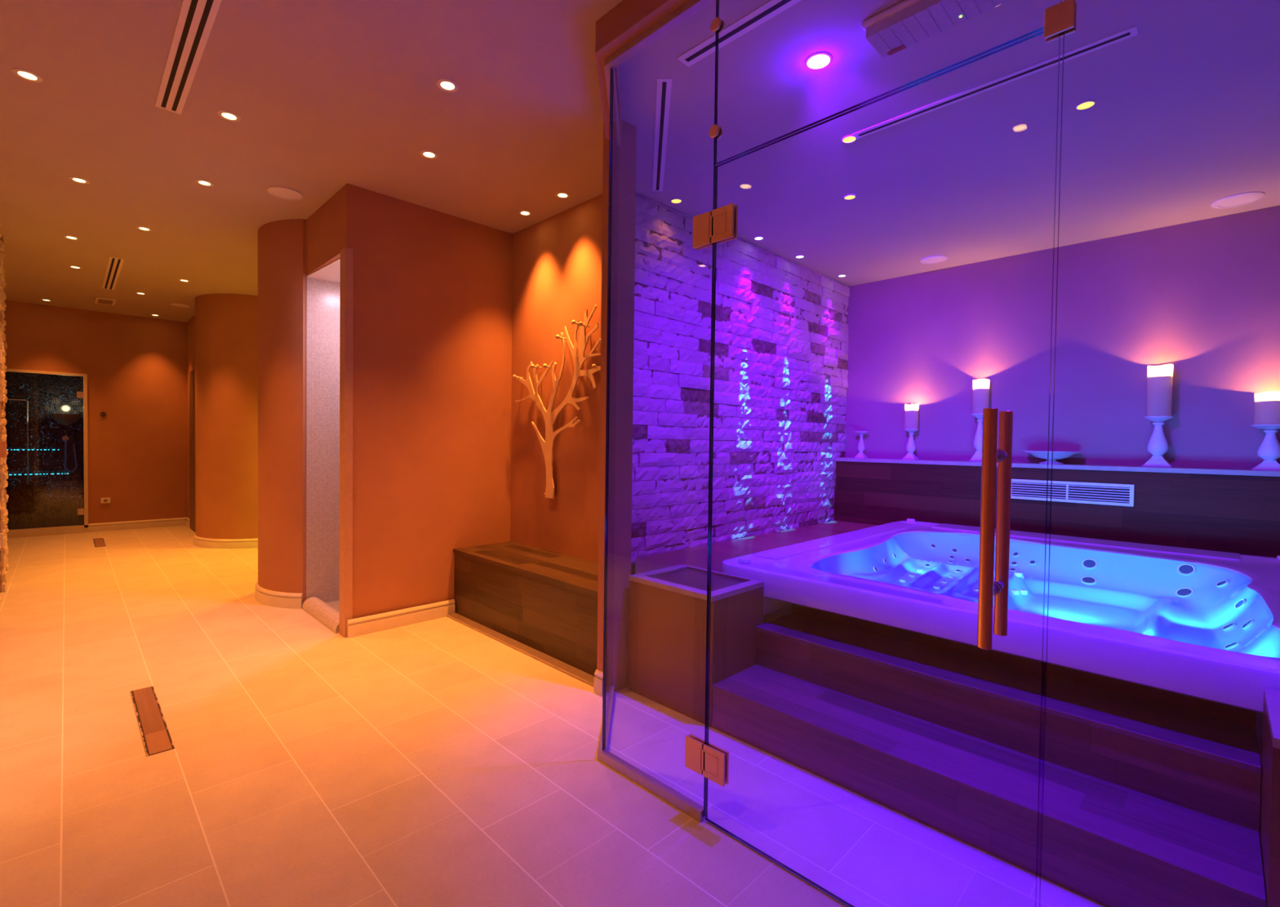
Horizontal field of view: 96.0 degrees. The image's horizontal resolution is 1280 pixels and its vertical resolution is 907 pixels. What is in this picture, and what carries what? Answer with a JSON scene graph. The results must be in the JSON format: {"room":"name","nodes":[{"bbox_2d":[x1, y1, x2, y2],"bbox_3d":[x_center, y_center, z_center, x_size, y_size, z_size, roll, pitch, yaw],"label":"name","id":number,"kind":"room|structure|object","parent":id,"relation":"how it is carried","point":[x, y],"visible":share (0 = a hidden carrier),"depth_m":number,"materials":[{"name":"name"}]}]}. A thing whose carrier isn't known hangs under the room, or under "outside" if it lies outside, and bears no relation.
{"room":"spa","nodes":[
{"label":"spa","id":0,"kind":"room"},
{"bbox_2d":[0,223,8,606],"bbox_3d":[-4.581,-0.300,4.053,0.130,2.713,1.320,0,2,-45],"label":"stone wall","id":1,"kind":"structure","parent":0,"point":[4,566],"depth_m":4.36,"materials":[{"name":"beige stone"}]},
{"bbox_2d":[4,371,84,517],"bbox_3d":[-7.971,-0.424,7.930,2.700,2.712,0.100,0,2,-45],"label":"wall","id":2,"kind":"structure","parent":0,"point":[52,388],"depth_m":7.81,"materials":[{"name":"tile"}]},
{"bbox_2d":[7,398,28,484],"bbox_3d":[-8.273,-0.149,7.525,0.397,1.132,0.014,0,2,-45],"label":"shower rail","id":3,"kind":"object","parent":2,"relation":"attached to","point":[8,398],"visible":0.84,"depth_m":7.66,"materials":[{"name":"metal"}]},
{"bbox_2d":[8,384,80,497],"bbox_3d":[-8.078,-0.148,7.749,1.088,1.539,0.007,0,2,-45],"label":"lights","id":4,"kind":"object","parent":2,"relation":"attached to","point":[27,384],"visible":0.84,"depth_m":7.75,"materials":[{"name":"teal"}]},
{"bbox_2d":[48,413,82,425],"bbox_3d":[-7.780,-0.460,7.809,0.328,0.154,0.329,0,2,-45],"label":"wall lamp","id":5,"kind":"object","parent":2,"relation":"attached to","point":[64,419],"visible":1,"depth_m":7.73,"materials":[{"name":"black metal"}]},
{"bbox_2d":[62,427,77,471],"bbox_3d":[-7.855,-0.046,7.935,0.157,0.608,0.085,0,1,-30],"label":"shower","id":6,"kind":"object","parent":2,"relation":"attached to","point":[65,438],"visible":1,"depth_m":7.93,"materials":[{"name":"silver metal"}]},
{"bbox_2d":[62,435,69,440],"bbox_3d":[-7.904,-0.207,7.929,0.069,0.069,0.035,0,2,-45],"label":"shower head","id":7,"kind":"object","parent":6,"relation":"attached to","point":[64,437],"depth_m":7.92,"materials":[{"name":"metal"}]},
{"bbox_2d":[5,515,84,529],"bbox_3d":[-7.767,0.923,7.098,1.800,0.060,1.430,0,2,-45],"label":"floor","id":8,"kind":"structure","parent":0,"point":[74,520],"depth_m":7.36,"materials":[{"name":"tile"}]},
{"bbox_2d":[5,485,45,522],"bbox_3d":[-8.312,0.691,7.289,1.100,0.500,0.220,0,2,-45],"label":"shower bench","id":9,"kind":"object","parent":8,"relation":"on","point":[24,504],"visible":0.6,"depth_m":7.48,"materials":[{"name":"tile"}]},
{"bbox_2d":[3,299,187,524],"bbox_3d":[-7.008,-0.389,6.857,2.550,2.712,0.120,0,2,-45],"label":"wall","id":10,"kind":"structure","parent":0,"point":[135,366],"depth_m":7.26,"materials":[{"name":"beige paint"}]},
{"bbox_2d":[6,371,84,529],"bbox_3d":[-7.126,-0.029,6.674,0.980,1.804,0.028,0,2,-45],"label":"door","id":11,"kind":"structure","parent":10,"relation":"in","point":[79,394],"depth_m":6.99,"materials":[{"name":"clear glass"}]},
{"bbox_2d":[5,368,88,538],"bbox_3d":[-7.135,0.002,6.681,1.057,1.935,0.068,0,2,-45],"label":"trim","id":12,"kind":"structure","parent":10,"relation":"attached to","point":[17,533],"depth_m":6.96,"materials":[{"name":"white paint"}]},
{"bbox_2d":[100,497,110,502],"bbox_3d":[-6.641,0.584,7.162,0.090,0.064,0.012,0,2,-45],"label":"wall socket","id":13,"kind":"object","parent":10,"relation":"attached to","point":[102,500],"visible":1,"depth_m":7.16,"materials":[{"name":"white plastic"}]},
{"bbox_2d":[88,517,186,532],"bbox_3d":[-6.414,0.912,7.394,0.964,0.105,0.018,0,2,-45],"label":"baseboard","id":14,"kind":"structure","parent":10,"relation":"attached to","point":[117,526],"depth_m":7.36,"materials":[{"name":"white paint"}]},
{"bbox_2d":[186,315,195,518],"bbox_3d":[-5.557,-0.379,7.314,0.150,2.712,1.520,0,2,-45],"label":"wall","id":15,"kind":"structure","parent":0,"point":[191,322],"depth_m":7.59,"materials":[{"name":"beige paint"}]},
{"bbox_2d":[189,368,195,530],"bbox_3d":[-5.544,-0.040,7.183,0.020,2.000,0.760,0,2,-45],"label":"door","id":16,"kind":"structure","parent":15,"relation":"in","point":[192,374],"depth_m":7.28,"materials":[{"name":"brown wood"}]},
{"bbox_2d":[195,293,257,538],"bbox_3d":[-4.417,-0.353,6.785,1.300,2.712,1.300,0,2,-45],"label":"curved wall","id":17,"kind":"structure","parent":0,"point":[226,325],"depth_m":6.16,"materials":[{"name":"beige paint"}]},
{"bbox_2d":[193,534,257,548],"bbox_3d":[-4.434,0.952,6.812,1.336,0.100,1.336,0,2,-45],"label":"baseboard","id":18,"kind":"structure","parent":17,"relation":"attached to","point":[197,541],"depth_m":6.17,"materials":[{"name":"white paint"}]},
{"bbox_2d":[257,218,306,603],"bbox_3d":[-2.264,-0.285,4.822,1.600,2.712,1.020,0,2,-45],"label":"wall","id":19,"kind":"structure","parent":0,"point":[282,244],"depth_m":4.05,"materials":[{"name":"beige paint"}]},
{"bbox_2d":[254,581,302,608],"bbox_3d":[-2.697,1.026,4.212,0.746,0.105,0.140,2,1,38],"label":"baseboard","id":20,"kind":"structure","parent":19,"relation":"attached to","point":[265,597],"depth_m":4.06,"materials":[{"name":"white paint"}]},
{"bbox_2d":[306,276,340,602],"bbox_3d":[-1.834,-0.069,4.018,0.688,2.325,0.730,0,2,-45],"label":"wall","id":21,"kind":"structure","parent":0,"point":[323,296],"depth_m":4.11,"materials":[{"name":"white paint"}]},
{"bbox_2d":[302,596,339,633],"bbox_3d":[-2.068,1.083,3.821,0.122,0.122,0.700,0,2,-45],"label":"trim","id":22,"kind":"structure","parent":21,"relation":"attached to","point":[318,609],"depth_m":3.78,"materials":[{"name":"tile"}]},
{"bbox_2d":[339,247,353,637],"bbox_3d":[-1.777,-0.060,3.487,0.047,2.330,0.094,0,2,-45],"label":"door frame","id":23,"kind":"structure","parent":21,"relation":"attached to","point":[346,326],"depth_m":3.46,"materials":[{"name":"brown wood"}]},
{"bbox_2d":[306,257,340,282],"bbox_3d":[-1.819,-1.227,3.994,0.688,0.006,0.730,0,2,-45],"label":"ceiling","id":24,"kind":"structure","parent":0,"point":[331,271],"depth_m":3.92,"materials":[{"name":"white paint"}]},
{"bbox_2d":[306,187,342,275],"bbox_3d":[-1.814,-1.425,4.001,0.710,0.387,0.745,0,2,-45],"label":"lintel","id":25,"kind":"object","parent":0,"point":[324,225],"visible":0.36,"depth_m":3.72,"materials":[{"name":"beige paint"}]},
{"bbox_2d":[325,600,339,611],"bbox_3d":[-1.850,1.087,4.041,0.690,0.011,0.730,0,2,-45],"label":"floor","id":26,"kind":"structure","parent":0,"point":[335,604],"depth_m":4.10,"materials":[{"name":"tile"}]},
{"bbox_2d":[342,182,512,618],"bbox_3d":[-1.014,-0.257,4.269,2.210,2.712,0.110,0,2,-45],"label":"wall","id":27,"kind":"structure","parent":0,"point":[406,253],"depth_m":3.79,"materials":[{"name":"orange paint"}]},
{"bbox_2d":[346,599,454,638],"bbox_3d":[-1.511,1.052,3.699,0.684,0.105,0.018,0,2,-45],"label":"baseboard","id":28,"kind":"structure","parent":27,"relation":"attached to","point":[360,626],"depth_m":3.67,"materials":[{"name":"white paint"}]},
{"bbox_2d":[0,525,1106,906],"bbox_3d":[-2.197,1.126,5.120,7.100,0.120,12.900,0,2,-45],"label":"floor","id":29,"kind":"structure","parent":0,"point":[437,762],"depth_m":2.02,"materials":[{"name":"tile"}]},
{"bbox_2d":[93,537,106,546],"bbox_3d":[-6.015,0.988,6.410,0.088,0.003,0.700,0,2,-45],"label":"floor drain","id":30,"kind":"object","parent":29,"relation":"on","point":[98,542],"visible":1,"depth_m":6.39,"materials":[{"name":"brown metal"}]},
{"bbox_2d":[129,685,174,756],"bbox_3d":[-2.084,1.121,2.452,0.084,0.003,0.769,0,2,-45],"label":"floor drain","id":31,"kind":"object","parent":29,"relation":"on","point":[156,737],"visible":1,"depth_m":2.40,"materials":[{"name":"brown metal"}]},
{"bbox_2d":[453,541,598,676],"bbox_3d":[-0.559,0.896,3.548,0.451,0.448,1.603,0,2,-45],"label":"wooden bench","id":32,"kind":"object","parent":29,"relation":"on","point":[542,600],"visible":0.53,"depth_m":3.37,"materials":[{"name":"brown wood"}]},
{"bbox_2d":[446,612,594,687],"bbox_3d":[-0.735,1.115,3.367,0.069,0.012,1.583,0,2,-45],"label":"trim","id":33,"kind":"structure","parent":32,"relation":"attached to","point":[561,666],"depth_m":3.26,"materials":[{"name":"brown wood"}]},
{"bbox_2d":[597,685,705,822],"bbox_3d":[-0.066,1.136,2.255,0.234,0.034,0.996,0,1,-20],"label":"trim","id":34,"kind":"structure","parent":29,"relation":"on","point":[682,802],"depth_m":1.99,"materials":[{"name":"metal"}]},
{"bbox_2d":[628,564,764,727],"bbox_3d":[0.258,0.870,2.732,0.388,0.556,0.505,0,2,-45],"label":"box","id":35,"kind":"object","parent":29,"relation":"on","point":[668,606],"visible":0.94,"depth_m":2.59,"materials":[{"name":"brown wood"}]},
{"bbox_2d":[635,520,878,573],"bbox_3d":[1.817,0.915,3.185,3.120,0.488,3.105,0,2,-45],"label":"wooden ledge","id":36,"kind":"object","parent":29,"relation":"on","point":[696,557],"visible":0.12,"depth_m":3.93,"materials":[{"name":"brown wood"}]},
{"bbox_2d":[711,604,1266,906],"bbox_3d":[1.101,0.937,2.100,0.686,0.470,1.578,0,2,-45],"label":"wooden steps","id":37,"kind":"structure","parent":29,"relation":"on","point":[1152,796],"depth_m":1.84,"materials":[{"name":"brown wood"}]},
{"bbox_2d":[720,518,1279,763],"bbox_3d":[2.024,0.856,3.012,2.490,0.619,2.210,0,2,-45],"label":"hot tub","id":38,"kind":"object","parent":29,"relation":"on","point":[1200,624],"visible":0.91,"depth_m":2.74,"materials":[{"name":"white plastic"}]},
{"bbox_2d":[833,457,1279,557],"bbox_3d":[3.162,0.618,4.205,0.228,1.074,3.605,0,2,-45],"label":"wall","id":39,"kind":"structure","parent":29,"relation":"on","point":[1229,510],"depth_m":4.01,"materials":[{"name":"brown wood"}]},
{"bbox_2d":[854,431,868,457],"bbox_3d":[2.048,-0.081,5.334,0.116,0.248,0.116,0,2,-45],"label":"candle holder","id":40,"kind":"object","parent":39,"relation":"on","point":[860,445],"visible":0.99,"depth_m":5.31,"materials":[{"name":"white ceramic"}]},
{"bbox_2d":[854,431,868,434],"bbox_3d":[2.049,-0.190,5.332,0.116,0.028,0.116,0,2,-45],"label":"cup","id":41,"kind":"object","parent":40,"relation":"on","point":[858,432],"depth_m":5.29,"materials":[{"name":"white ceramic"}]},
{"bbox_2d":[902,428,919,459],"bbox_3d":[2.360,-0.079,5.020,0.111,0.266,0.111,0,2,-45],"label":"candle holder","id":42,"kind":"object","parent":39,"relation":"on","point":[910,447],"visible":0.99,"depth_m":5.00,"materials":[{"name":"white ceramic"}]},
{"bbox_2d":[904,428,918,432],"bbox_3d":[2.362,-0.197,5.017,0.111,0.030,0.111,0,2,-45],"label":"cup","id":43,"kind":"object","parent":42,"relation":"on","point":[911,430],"depth_m":4.98,"materials":[{"name":"white ceramic"}]},
{"bbox_2d":[904,404,919,429],"bbox_3d":[2.364,-0.324,5.015,0.110,0.222,0.110,0,2,-45],"label":"candle","id":44,"kind":"object","parent":42,"relation":"on","point":[911,420],"visible":0.94,"depth_m":4.97,"materials":[{"name":"wax"}]},
{"bbox_2d":[968,413,982,462],"bbox_3d":[2.737,-0.128,4.642,0.120,0.388,0.120,0,2,-45],"label":"candle holder","id":45,"kind":"object","parent":39,"relation":"on","point":[977,457],"visible":0.83,"depth_m":4.62,"materials":[{"name":"white ceramic"}]},
{"bbox_2d":[971,413,982,418],"bbox_3d":[2.739,-0.299,4.638,0.120,0.045,0.120,0,2,-45],"label":"cup","id":46,"kind":"object","parent":45,"relation":"on","point":[979,415],"depth_m":4.61,"materials":[{"name":"white ceramic"}]},
{"bbox_2d":[972,378,990,413],"bbox_3d":[2.741,-0.460,4.635,0.118,0.276,0.118,0,2,-45],"label":"candle","id":47,"kind":"object","parent":45,"relation":"on","point":[980,397],"visible":0.92,"depth_m":4.59,"materials":[{"name":"wax"}]},
{"bbox_2d":[1023,450,1080,464],"bbox_3d":[3.073,0.030,4.305,0.349,0.094,0.349,0,2,-45],"label":"footed bowl","id":48,"kind":"object","parent":39,"relation":"on","point":[1043,455],"visible":0.88,"depth_m":4.23,"materials":[{"name":"white ceramic"}]},
{"bbox_2d":[1010,479,1134,506],"bbox_3d":[3.068,0.275,4.139,0.014,0.148,0.730,0,2,-45],"label":"air vent","id":49,"kind":"object","parent":39,"relation":"attached to","point":[1108,494],"visible":0.85,"depth_m":4.10,"materials":[{"name":"white plastic"}]},
{"bbox_2d":[1142,415,1173,467],"bbox_3d":[3.491,-0.079,3.884,0.145,0.342,0.145,0,2,-45],"label":"candle holder","id":50,"kind":"object","parent":39,"relation":"on","point":[1157,445],"visible":1,"depth_m":3.86,"materials":[{"name":"white ceramic"}]},
{"bbox_2d":[1144,415,1173,422],"bbox_3d":[3.493,-0.230,3.881,0.142,0.039,0.142,0,2,-45],"label":"cup","id":51,"kind":"object","parent":50,"relation":"on","point":[1160,418],"depth_m":3.84,"materials":[{"name":"white ceramic"}]},
{"bbox_2d":[1146,364,1173,416],"bbox_3d":[3.496,-0.422,3.877,0.130,0.344,0.130,0,2,-45],"label":"candle","id":52,"kind":"object","parent":50,"relation":"on","point":[1159,385],"visible":0.92,"depth_m":3.83,"materials":[{"name":"wax"}]},
{"bbox_2d":[1251,424,1279,471],"bbox_3d":[3.852,-0.036,3.522,0.165,0.280,0.165,0,2,-45],"label":"candle holder","id":53,"kind":"object","parent":39,"relation":"on","point":[1268,450],"visible":1,"depth_m":3.50,"materials":[{"name":"white ceramic"}]},
{"bbox_2d":[1251,424,1279,430],"bbox_3d":[3.854,-0.160,3.520,0.165,0.032,0.165,0,2,-45],"label":"cup","id":54,"kind":"object","parent":53,"relation":"on","point":[1268,427],"depth_m":3.49,"materials":[{"name":"white ceramic"}]},
{"bbox_2d":[1253,391,1279,424],"bbox_3d":[3.855,-0.278,3.517,0.149,0.204,0.149,0,2,-45],"label":"candle","id":55,"kind":"object","parent":53,"relation":"on","point":[1267,404],"visible":0.91,"depth_m":3.48,"materials":[{"name":"wax"}]},
{"bbox_2d":[1258,687,1279,906],"bbox_3d":[1.735,0.919,1.249,0.388,0.556,0.518,0,2,-45],"label":"box","id":56,"kind":"object","parent":29,"relation":"on","point":[1269,807],"visible":0.93,"depth_m":1.33,"materials":[{"name":"brown wood"}]},
{"bbox_2d":[510,193,602,562],"bbox_3d":[-0.530,-0.243,3.918,0.120,2.712,1.070,0,2,-45],"label":"wall","id":57,"kind":"structure","parent":0,"point":[557,259],"depth_m":3.84,"materials":[{"name":"beige paint"}]},
{"bbox_2d":[512,304,600,498],"bbox_3d":[-0.565,-0.308,3.802,0.088,1.217,0.941,0,2,-45],"label":"tree sculpture","id":58,"kind":"object","parent":57,"relation":"attached to","point":[550,415],"visible":0.97,"depth_m":3.78,"materials":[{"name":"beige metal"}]},
{"bbox_2d":[596,120,636,691],"bbox_3d":[-0.115,-0.222,3.136,0.156,2.712,0.876,1,1,0],"label":"wall pier","id":59,"kind":"object","parent":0,"point":[627,153],"visible":0.58,"depth_m":2.75,"materials":[{"name":"beige paint"}]},
{"bbox_2d":[593,669,603,696],"bbox_3d":[-0.192,1.089,2.739,0.018,0.105,0.060,0,2,-45],"label":"baseboard","id":60,"kind":"object","parent":59,"relation":"attached to","point":[598,678],"visible":0.81,"depth_m":2.73,"materials":[{"name":"white paint"}]},
{"bbox_2d":[0,0,1279,322],"bbox_3d":[-2.160,-1.705,5.062,7.100,0.120,12.900,0,2,-45],"label":"ceiling","id":61,"kind":"structure","parent":0,"point":[327,95],"depth_m":2.77,"materials":[{"name":"paint"}]},
{"bbox_2d":[11,67,43,82],"bbox_3d":[-2.581,-1.599,2.428,0.092,0.018,0.092,0,2,-45],"label":"recessed light","id":62,"kind":"object","parent":61,"relation":"in","point":[26,74],"visible":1,"depth_m":2.42,"materials":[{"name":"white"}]},
{"bbox_2d":[62,235,79,239],"bbox_3d":[-4.366,-1.664,4.426,0.092,0.018,0.092,0,2,-45],"label":"recessed light","id":63,"kind":"object","parent":61,"relation":"in","point":[69,237],"visible":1,"depth_m":4.42,"materials":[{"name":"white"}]},
{"bbox_2d":[68,176,89,183],"bbox_3d":[-3.331,-1.629,3.424,0.092,0.018,0.092,0,2,-45],"label":"recessed light","id":64,"kind":"object","parent":61,"relation":"in","point":[78,180],"visible":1,"depth_m":3.42,"materials":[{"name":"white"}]},
{"bbox_2d":[94,296,116,305],"bbox_3d":[-6.038,-1.718,6.508,0.170,0.014,0.360,0,2,-45],"label":"ceiling vent","id":65,"kind":"object","parent":61,"relation":"in","point":[98,300],"visible":1,"depth_m":6.47,"materials":[{"name":"white plastic"}]},
{"bbox_2d":[102,256,124,289],"bbox_3d":[-4.991,-1.688,5.447,0.094,0.006,1.480,0,2,-45],"label":"ceiling vent","id":66,"kind":"object","parent":61,"relation":"in","point":[114,264],"visible":1,"depth_m":5.35,"materials":[{"name":"white plastic"}]},
{"bbox_2d":[135,226,152,231],"bbox_3d":[-3.626,-1.650,4.215,0.092,0.018,0.092,0,2,-45],"label":"recessed light","id":67,"kind":"object","parent":61,"relation":"in","point":[141,228],"visible":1,"depth_m":4.21,"materials":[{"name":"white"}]},
{"bbox_2d":[170,302,189,307],"bbox_3d":[-5.322,-1.713,6.667,0.170,0.015,0.170,0,2,-45],"label":"ceiling speaker","id":68,"kind":"object","parent":61,"relation":"attached to","point":[171,304],"visible":1,"depth_m":6.64,"materials":[{"name":"white plastic"}]},
{"bbox_2d":[155,0,222,114],"bbox_3d":[-1.281,-1.563,1.761,0.094,0.006,2.577,0,2,-45],"label":"ceiling vent","id":69,"kind":"object","parent":61,"relation":"in","point":[196,19],"visible":1,"depth_m":2.26,"materials":[{"name":"white plastic"}]},
{"bbox_2d":[195,178,213,186],"bbox_3d":[-2.599,-1.620,3.439,0.092,0.018,0.092,0,2,-45],"label":"recessed light","id":70,"kind":"object","parent":61,"relation":"in","point":[203,182],"visible":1,"depth_m":3.43,"materials":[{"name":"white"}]},
{"bbox_2d":[217,110,240,121],"bbox_3d":[-1.937,-1.597,2.717,0.092,0.018,0.092,0,2,-45],"label":"recessed light","id":71,"kind":"object","parent":61,"relation":"in","point":[228,115],"visible":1,"depth_m":2.71,"materials":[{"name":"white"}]},
{"bbox_2d":[266,186,302,199],"bbox_3d":[-2.194,-1.608,3.566,0.189,0.015,0.189,0,2,-45],"label":"ceiling speaker","id":72,"kind":"object","parent":61,"relation":"attached to","point":[284,193],"visible":1,"depth_m":3.54,"materials":[{"name":"white plastic"}]},
{"bbox_2d":[272,190,297,198],"bbox_3d":[-2.194,-1.607,3.566,0.134,0.014,0.134,0,2,-45],"label":"grille","id":73,"kind":"object","parent":72,"relation":"attached to","point":[279,193],"depth_m":3.56,"materials":[{"name":"white metal"}]},
{"bbox_2d":[419,149,438,159],"bbox_3d":[-1.120,-1.593,3.060,0.092,0.018,0.092,0,2,-45],"label":"recessed light","id":74,"kind":"object","parent":61,"relation":"in","point":[427,153],"visible":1,"depth_m":3.05,"materials":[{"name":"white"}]},
{"bbox_2d":[435,78,458,92],"bbox_3d":[-0.821,-1.577,2.460,0.092,0.018,0.092,0,2,-45],"label":"recessed light","id":75,"kind":"object","parent":61,"relation":"in","point":[445,84],"visible":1,"depth_m":2.46,"materials":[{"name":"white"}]},
{"bbox_2d":[518,209,532,215],"bbox_3d":[-0.764,-1.604,3.832,0.092,0.018,0.092,0,2,-45],"label":"recessed light","id":76,"kind":"object","parent":61,"relation":"in","point":[523,212],"visible":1,"depth_m":3.83,"materials":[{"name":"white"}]},
{"bbox_2d":[555,191,569,198],"bbox_3d":[-0.476,-1.595,3.546,0.092,0.018,0.092,0,2,-45],"label":"recessed light","id":77,"kind":"object","parent":61,"relation":"in","point":[559,194],"visible":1,"depth_m":3.54,"materials":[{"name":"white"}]},
{"bbox_2d":[652,77,671,191],"bbox_3d":[0.104,-1.569,2.931,0.062,0.006,1.075,1,1,0],"label":"ceiling vent","id":78,"kind":"object","parent":61,"relation":"in","point":[664,84],"visible":1,"depth_m":2.78,"materials":[{"name":"white plastic"}]},
{"bbox_2d":[670,197,682,203],"bbox_3d":[0.227,-1.587,3.604,0.072,0.018,0.072,0,2,-45],"label":"recessed light","id":79,"kind":"object","parent":61,"relation":"in","point":[676,200],"visible":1,"depth_m":3.60,"materials":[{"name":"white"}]},
{"bbox_2d":[676,0,800,66],"bbox_3d":[0.854,-1.532,1.604,0.070,0.006,1.940,0,2,-45],"label":"ceiling vent","id":80,"kind":"object","parent":61,"relation":"in","point":[771,8],"visible":1,"depth_m":2.10,"materials":[{"name":"white plastic"}]},
{"bbox_2d":[805,51,831,69],"bbox_3d":[0.704,-1.553,2.271,0.100,0.018,0.100,0,2,-45],"label":"recessed light","id":81,"kind":"object","parent":61,"relation":"in","point":[820,60],"visible":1,"depth_m":2.27,"materials":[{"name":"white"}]},
{"bbox_2d":[841,134,856,142],"bbox_3d":[1.034,-1.560,2.849,0.072,0.018,0.072,0,2,-45],"label":"recessed light","id":82,"kind":"object","parent":61,"relation":"in","point":[849,138],"visible":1,"depth_m":2.85,"materials":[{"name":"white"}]},
{"bbox_2d":[843,194,856,199],"bbox_3d":[1.280,-1.571,3.515,0.072,0.018,0.072,0,2,-45],"label":"recessed light","id":83,"kind":"object","parent":61,"relation":"in","point":[848,196],"visible":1,"depth_m":3.51,"materials":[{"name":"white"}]},
{"bbox_2d":[920,254,947,263],"bbox_3d":[2.381,-1.571,4.674,0.199,0.015,0.199,0,2,-45],"label":"ceiling speaker","id":84,"kind":"object","parent":61,"relation":"attached to","point":[939,258],"visible":1,"depth_m":4.64,"materials":[{"name":"white plastic"}]},
{"bbox_2d":[924,257,943,262],"bbox_3d":[2.381,-1.570,4.674,0.142,0.014,0.142,0,2,-45],"label":"grille","id":85,"kind":"object","parent":84,"relation":"attached to","point":[926,260],"depth_m":4.66,"materials":[{"name":"white paint"}]},
{"bbox_2d":[861,0,1008,57],"bbox_3d":[1.021,-1.507,1.954,0.180,0.064,0.480,0,2,-45],"label":"ceiling vent","id":86,"kind":"object","parent":61,"relation":"attached to","point":[902,25],"visible":1,"depth_m":1.98,"materials":[{"name":"white plastic"}]},
{"bbox_2d":[852,25,1137,138],"bbox_3d":[1.424,-1.542,2.453,0.058,0.006,1.052,0,2,-45],"label":"ceiling vent","id":87,"kind":"object","parent":61,"relation":"in","point":[1132,31],"visible":1,"depth_m":2.37,"materials":[{"name":"white plastic"}]},
{"bbox_2d":[1075,99,1096,109],"bbox_3d":[1.963,-1.542,2.539,0.072,0.018,0.072,0,2,-45],"label":"recessed light","id":88,"kind":"object","parent":61,"relation":"in","point":[1084,104],"visible":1,"depth_m":2.54,"materials":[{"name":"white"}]},
{"bbox_2d":[1210,191,1265,208],"bbox_3d":[3.614,-1.530,3.488,0.229,0.015,0.229,0,2,-45],"label":"ceiling speaker","id":89,"kind":"object","parent":61,"relation":"attached to","point":[1242,198],"visible":1,"depth_m":3.47,"materials":[{"name":"white plastic"}]},
{"bbox_2d":[1217,195,1257,206],"bbox_3d":[3.614,-1.530,3.488,0.163,0.014,0.163,0,2,-45],"label":"grille","id":90,"kind":"object","parent":89,"relation":"attached to","point":[1237,201],"depth_m":3.48,"materials":[{"name":"white metal"}]},
{"bbox_2d":[595,0,688,139],"bbox_3d":[0.684,-1.474,1.333,0.443,0.111,3.146,0,1,-37],"label":"wall","id":91,"kind":"structure","parent":0,"point":[628,19],"depth_m":2.00,"materials":[{"name":"beige paint"}]},
{"bbox_2d":[604,69,618,749],"bbox_3d":[-0.120,-0.153,2.442,0.010,2.578,0.570,1,1,0],"label":"window","id":92,"kind":"structure","parent":91,"relation":"in","point":[615,140],"depth_m":2.34,"materials":[{"name":"clear glass"}]},
{"bbox_2d":[602,0,717,817],"bbox_3d":[0.049,-0.141,1.976,0.010,2.578,0.488,0,2,-45],"label":"door frame","id":93,"kind":"structure","parent":91,"relation":"in","point":[611,68],"depth_m":2.12,"materials":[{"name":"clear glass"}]},
{"bbox_2d":[684,30,1060,906],"bbox_3d":[0.501,0.144,1.524,0.151,2.046,0.951,0,2,-45],"label":"door","id":94,"kind":"structure","parent":93,"relation":"attached to","point":[719,225],"depth_m":1.29,"materials":[{"name":"clear glass"}]},
{"bbox_2d":[1039,0,1065,906],"bbox_3d":[1.307,-0.095,0.713,0.010,2.586,1.310,0,2,-45],"label":"window","id":95,"kind":"structure","parent":91,"relation":"in","point":[1064,0],"depth_m":1.18,"materials":[{"name":"clear glass"}]},
{"bbox_2d":[631,192,849,574],"bbox_3d":[0.920,-0.237,4.559,2.900,2.712,0.148,0,2,-45],"label":"stone wall","id":96,"kind":"structure","parent":0,"point":[781,356],"depth_m":4.21,"materials":[{"name":"white stone"}]},
{"bbox_2d":[844,204,1279,469],"bbox_3d":[3.260,-0.203,4.356,0.130,2.712,3.740,0,2,-45],"label":"wall","id":97,"kind":"structure","parent":0,"point":[1201,298],"depth_m":4.24,"materials":[{"name":"beige paint"}]},
{"bbox_3d":[2.241,-0.139,0.618,6.850,2.712,0.120,0,2,-45],"label":"wall","id":98,"kind":"structure","parent":0,"visible":0},
{"bbox_2d":[604,0,715,147],"bbox_3d":[0.696,-1.406,1.347,0.386,0.026,3.138,0,1,-37],"label":"trim","id":99,"kind":"structure","parent":98,"relation":"attached to","point":[691,7],"depth_m":1.97,"materials":[{"name":"metal"}]},
{"bbox_2d":[715,0,1061,164],"bbox_3d":[0.546,-1.149,1.470,0.010,0.528,0.873,0,2,-45],"label":"door frame","id":100,"kind":"structure","parent":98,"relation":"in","point":[717,6],"depth_m":1.50,"materials":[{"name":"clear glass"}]},
{"bbox_2d":[709,124,723,139],"bbox_3d":[0.235,-0.995,1.783,0.025,0.038,0.038,0,2,-45],"label":"button","id":101,"kind":"object","parent":100,"relation":"attached to","point":[715,130],"visible":1,"depth_m":1.78,"materials":[{"name":"brown metal"}]},
{"bbox_2d":[711,17,724,34],"bbox_3d":[0.239,-1.319,1.776,0.025,0.038,0.038,0,2,-45],"label":"button","id":102,"kind":"object","parent":100,"relation":"attached to","point":[717,24],"visible":1,"depth_m":1.77,"materials":[{"name":"brown metal"}]},
{"bbox_2d":[1044,0,1076,43],"bbox_3d":[0.850,-0.877,1.166,0.028,0.057,0.050,0,2,-45],"label":"glass clamp","id":103,"kind":"object","parent":100,"relation":"attached to","point":[1060,17],"visible":1,"depth_m":1.16,"materials":[{"name":"brown metal"}]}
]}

